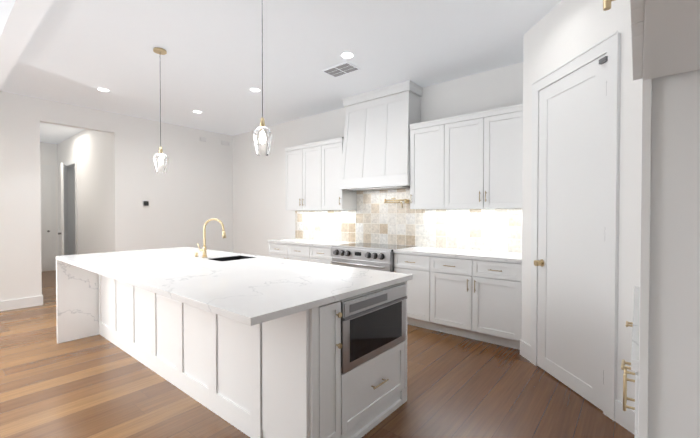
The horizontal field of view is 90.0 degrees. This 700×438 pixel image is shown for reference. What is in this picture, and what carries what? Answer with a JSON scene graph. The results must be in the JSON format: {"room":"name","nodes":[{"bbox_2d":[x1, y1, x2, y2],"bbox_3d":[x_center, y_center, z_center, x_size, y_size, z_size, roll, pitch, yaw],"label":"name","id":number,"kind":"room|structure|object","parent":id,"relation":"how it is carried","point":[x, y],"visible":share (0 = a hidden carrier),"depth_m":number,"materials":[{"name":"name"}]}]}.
{"room":"kitchen","nodes":[
{"label":"kitchen","id":0,"kind":"room"},
{"bbox_2d":[0,91,231,300],"bbox_3d":[-4.711,-0.251,5.167,0.120,3.070,6.540,1,1,39],"label":"wall","id":1,"kind":"structure","parent":0,"point":[114,153],"depth_m":6.29,"materials":[{"name":"white paint"}]},
{"bbox_2d":[0,295,42,310],"bbox_3d":[-5.669,1.231,3.913,0.016,0.140,3.416,1,1,39],"label":"baseboard","id":2,"kind":"structure","parent":1,"relation":"attached to","point":[6,305],"depth_m":5.04,"materials":[{"name":"white paint"}]},
{"bbox_2d":[40,164,49,270],"bbox_3d":[-7.401,-0.018,8.077,0.030,2.525,0.945,1,1,39],"label":"door frame","id":3,"kind":"structure","parent":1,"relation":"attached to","point":[48,223],"depth_m":8.29,"materials":[{"name":"white paint"}]},
{"bbox_2d":[49,159,77,270],"bbox_3d":[-6.238,-0.012,7.627,1.000,2.525,0.287,1,1,39],"label":"door frame","id":4,"kind":"structure","parent":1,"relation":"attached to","point":[66,233],"depth_m":8.02,"materials":[{"name":"white paint"}]},
{"bbox_2d":[143,201,148,205],"bbox_3d":[-3.676,-0.282,6.309,0.025,0.100,0.100,1,1,39],"label":"thermostat","id":5,"kind":"object","parent":1,"relation":"attached to","point":[145,203],"visible":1,"depth_m":6.30,"materials":[{"name":"black plastic"}]},
{"bbox_2d":[221,140,229,145],"bbox_3d":[-2.664,-1.628,7.518,0.032,0.090,0.200,1,1,39],"label":"sensor","id":6,"kind":"object","parent":1,"relation":"attached to","point":[226,143],"visible":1,"depth_m":7.50,"materials":[{"name":"white plastic"}]},
{"bbox_2d":[0,0,561,143],"bbox_3d":[-3.332,-1.676,4.014,11.690,0.390,6.840,1,1,39],"label":"ceiling","id":7,"kind":"structure","parent":0,"point":[79,52],"depth_m":3.67,"materials":[{"name":"white paint"}]},
{"bbox_2d":[96,87,110,91],"bbox_3d":[-3.392,-1.777,4.813,0.170,0.007,0.170,1,1,39],"label":"recessed light","id":8,"kind":"object","parent":7,"relation":"in","point":[103,89],"visible":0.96,"depth_m":4.79,"materials":[{"name":"white paint"}]},
{"bbox_2d":[153,47,167,172],"bbox_3d":[-1.986,-1.125,3.666,0.136,1.279,0.136,1,1,39],"label":"pendant light","id":9,"kind":"object","parent":7,"relation":"hanging from","point":[160,158],"visible":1,"depth_m":3.64,"materials":[{"name":"clear glass"}]},
{"bbox_2d":[249,87,261,91],"bbox_3d":[-1.304,-1.777,4.819,0.170,0.007,0.170,1,1,39],"label":"recessed light","id":10,"kind":"object","parent":7,"relation":"in","point":[253,89],"visible":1,"depth_m":4.80,"materials":[{"name":"white paint"}]},
{"bbox_2d":[253,18,271,155],"bbox_3d":[-0.642,-1.111,2.562,0.136,1.279,0.136,1,1,39],"label":"pendant light","id":11,"kind":"object","parent":7,"relation":"hanging from","point":[262,136],"visible":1,"depth_m":2.53,"materials":[{"name":"clear glass"}]},
{"bbox_2d":[322,61,360,77],"bbox_3d":[-0.105,-1.765,4.151,0.400,0.013,0.250,1,1,39],"label":"ceiling vent","id":12,"kind":"object","parent":7,"relation":"in","point":[342,69],"visible":0.96,"depth_m":4.12,"materials":[{"name":"white metal"}]},
{"bbox_2d":[339,51,354,58],"bbox_3d":[-0.029,-1.763,3.771,0.170,0.007,0.170,1,1,39],"label":"recessed light","id":13,"kind":"object","parent":7,"relation":"in","point":[346,55],"visible":1,"depth_m":3.77,"materials":[{"name":"white paint"}]},
{"bbox_2d":[0,270,634,437],"bbox_3d":[-3.237,1.342,4.547,12.170,0.100,7.720,1,1,39],"label":"floor","id":14,"kind":"structure","parent":0,"point":[97,386],"depth_m":2.62,"materials":[{"name":"brown wood"}]},
{"bbox_2d":[56,247,411,437],"bbox_3d":[-1.312,0.872,3.114,3.476,0.880,1.380,1,1,39],"label":"kitchen island","id":15,"kind":"object","parent":14,"relation":"on","point":[253,346],"depth_m":2.26,"materials":[{"name":"wood"}]},
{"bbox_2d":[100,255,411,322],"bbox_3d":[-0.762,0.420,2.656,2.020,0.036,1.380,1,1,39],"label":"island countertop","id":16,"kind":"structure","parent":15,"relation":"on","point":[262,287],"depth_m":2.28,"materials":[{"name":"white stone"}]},
{"bbox_2d":[195,218,225,257],"bbox_3d":[-1.435,0.190,3.589,0.303,0.398,0.202,1,1,39],"label":"faucet","id":17,"kind":"object","parent":16,"relation":"on","point":[204,239],"visible":1,"depth_m":3.55,"materials":[{"name":"gold metal"}]},
{"bbox_2d":[220,255,255,262],"bbox_3d":[-1.179,0.514,3.504,0.300,0.239,0.424,1,1,39],"label":"sink","id":18,"kind":"object","parent":16,"relation":"in","point":[222,257],"depth_m":3.67,"materials":[{"name":"metal"}]},
{"bbox_2d":[268,242,311,261],"bbox_3d":[-0.775,0.836,5.814,1.059,0.880,0.616,1,1,39],"label":"base cabinet","id":19,"kind":"object","parent":14,"relation":"on","point":[276,249],"depth_m":5.56,"materials":[{"name":"white paint"}]},
{"bbox_2d":[268,238,359,245],"bbox_3d":[-0.611,0.380,5.663,1.496,0.036,0.631,1,1,39],"label":"countertop","id":20,"kind":"structure","parent":19,"relation":"on","point":[287,242],"depth_m":5.45,"materials":[{"name":"white stone"}]},
{"bbox_2d":[312,246,331,264],"bbox_3d":[-0.245,0.842,5.379,0.561,0.880,0.616,1,1,39],"label":"base cabinet","id":21,"kind":"object","parent":14,"relation":"on","point":[313,250],"depth_m":5.12,"materials":[{"name":"white paint"}]},
{"bbox_2d":[331,242,415,271],"bbox_3d":[0.311,0.828,4.834,0.980,0.921,0.751,1,1,39],"label":"range","id":22,"kind":"object","parent":14,"relation":"on","point":[374,256],"visible":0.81,"depth_m":4.58,"materials":[{"name":"silver metal"}]},
{"bbox_2d":[394,254,436,330],"bbox_3d":[0.948,0.855,4.398,0.550,0.880,0.616,1,1,39],"label":"base cabinet","id":23,"kind":"object","parent":14,"relation":"on","point":[422,289],"depth_m":4.11,"materials":[{"name":"white paint"}]},
{"bbox_2d":[437,258,521,349],"bbox_3d":[1.466,0.861,3.973,1.038,0.880,0.616,1,1,39],"label":"base cabinet","id":24,"kind":"object","parent":14,"relation":"on","point":[473,294],"depth_m":3.67,"materials":[{"name":"white paint"}]},
{"bbox_2d":[393,246,521,261],"bbox_3d":[1.297,0.401,4.096,1.464,0.036,0.631,1,1,39],"label":"countertop","id":25,"kind":"structure","parent":24,"relation":"on","point":[434,252],"depth_m":3.91,"materials":[{"name":"white stone"}]},
{"bbox_2d":[621,286,639,437],"bbox_3d":[1.512,0.877,1.426,0.628,0.915,1.394,1,1,39],"label":"base cabinet","id":26,"kind":"object","parent":14,"relation":"on","point":[634,363],"visible":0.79,"depth_m":1.32,"materials":[{"name":"white paint"}]},
{"bbox_2d":[638,70,699,437],"bbox_3d":[1.056,0.083,0.820,0.578,2.520,0.100,1,1,39],"label":"panel","id":27,"kind":"object","parent":14,"relation":"on","point":[669,361],"visible":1,"depth_m":0.94,"materials":[{"name":"white paint"}]},
{"bbox_2d":[232,32,639,355],"bbox_3d":[0.347,-0.254,5.359,7.690,3.070,0.120,1,1,39],"label":"wall","id":28,"kind":"structure","parent":0,"point":[236,186],"depth_m":4.20,"materials":[{"name":"white paint"}]},
{"bbox_2d":[285,141,328,210],"bbox_3d":[-0.648,-0.686,5.864,0.925,1.080,0.346,1,1,39],"label":"upper cabinet","id":29,"kind":"object","parent":28,"relation":"attached to","point":[312,175],"depth_m":5.71,"materials":[{"name":"white paint"}]},
{"bbox_2d":[325,137,356,209],"bbox_3d":[-0.195,-0.681,5.492,0.493,1.080,0.346,1,1,39],"label":"upper cabinet","id":30,"kind":"object","parent":28,"relation":"attached to","point":[336,198],"depth_m":5.32,"materials":[{"name":"white paint"}]},
{"bbox_2d":[340,80,422,190],"bbox_3d":[0.416,-1.100,4.944,1.136,1.358,0.408,1,1,39],"label":"range hood","id":31,"kind":"object","parent":28,"relation":"attached to","point":[376,147],"visible":0.98,"depth_m":4.76,"materials":[{"name":"white paint"}]},
{"bbox_2d":[295,188,521,252],"bbox_3d":[0.534,-0.032,5.119,3.948,0.799,0.010,1,1,39],"label":"tile backsplash","id":32,"kind":"structure","parent":28,"relation":"attached to","point":[373,218],"depth_m":4.88,"materials":[{"name":"beige tile"}]},
{"bbox_2d":[384,198,409,207],"bbox_3d":[0.653,-0.229,4.945,0.375,0.141,0.102,1,1,39],"label":"pot filler","id":33,"kind":"object","parent":32,"relation":"attached to","point":[407,201],"visible":1,"depth_m":4.88,"materials":[{"name":"gold metal"}]},
{"bbox_2d":[410,117,453,208],"bbox_3d":[1.079,-0.666,4.445,0.525,1.080,0.346,1,1,39],"label":"upper cabinet","id":34,"kind":"object","parent":28,"relation":"attached to","point":[429,140],"depth_m":4.30,"materials":[{"name":"white paint"}]},
{"bbox_2d":[450,104,522,208],"bbox_3d":[1.570,-0.661,4.041,0.989,1.080,0.346,1,1,39],"label":"upper cabinet","id":35,"kind":"object","parent":28,"relation":"attached to","point":[474,160],"depth_m":3.86,"materials":[{"name":"white paint"}]},
{"bbox_2d":[530,31,620,420],"bbox_3d":[1.696,0.048,2.731,0.658,2.537,0.674,1,1,39],"label":"door","id":36,"kind":"structure","parent":28,"relation":"in","point":[575,212],"depth_m":2.62,"materials":[{"name":"white paint"}]},
{"bbox_2d":[636,79,641,286],"bbox_3d":[2.013,-0.208,1.984,0.550,3.070,0.120,1,1,39],"label":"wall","id":37,"kind":"structure","parent":0,"point":[638,154],"depth_m":2.14,"materials":[{"name":"white paint"}]},
{"bbox_2d":[603,0,699,79],"bbox_3d":[0.686,-0.772,0.411,0.645,0.800,0.980,1,1,39],"label":"upper cabinet","id":38,"kind":"object","parent":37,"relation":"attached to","point":[665,37],"visible":1,"depth_m":0.73,"materials":[{"name":"white paint"}]}
]}

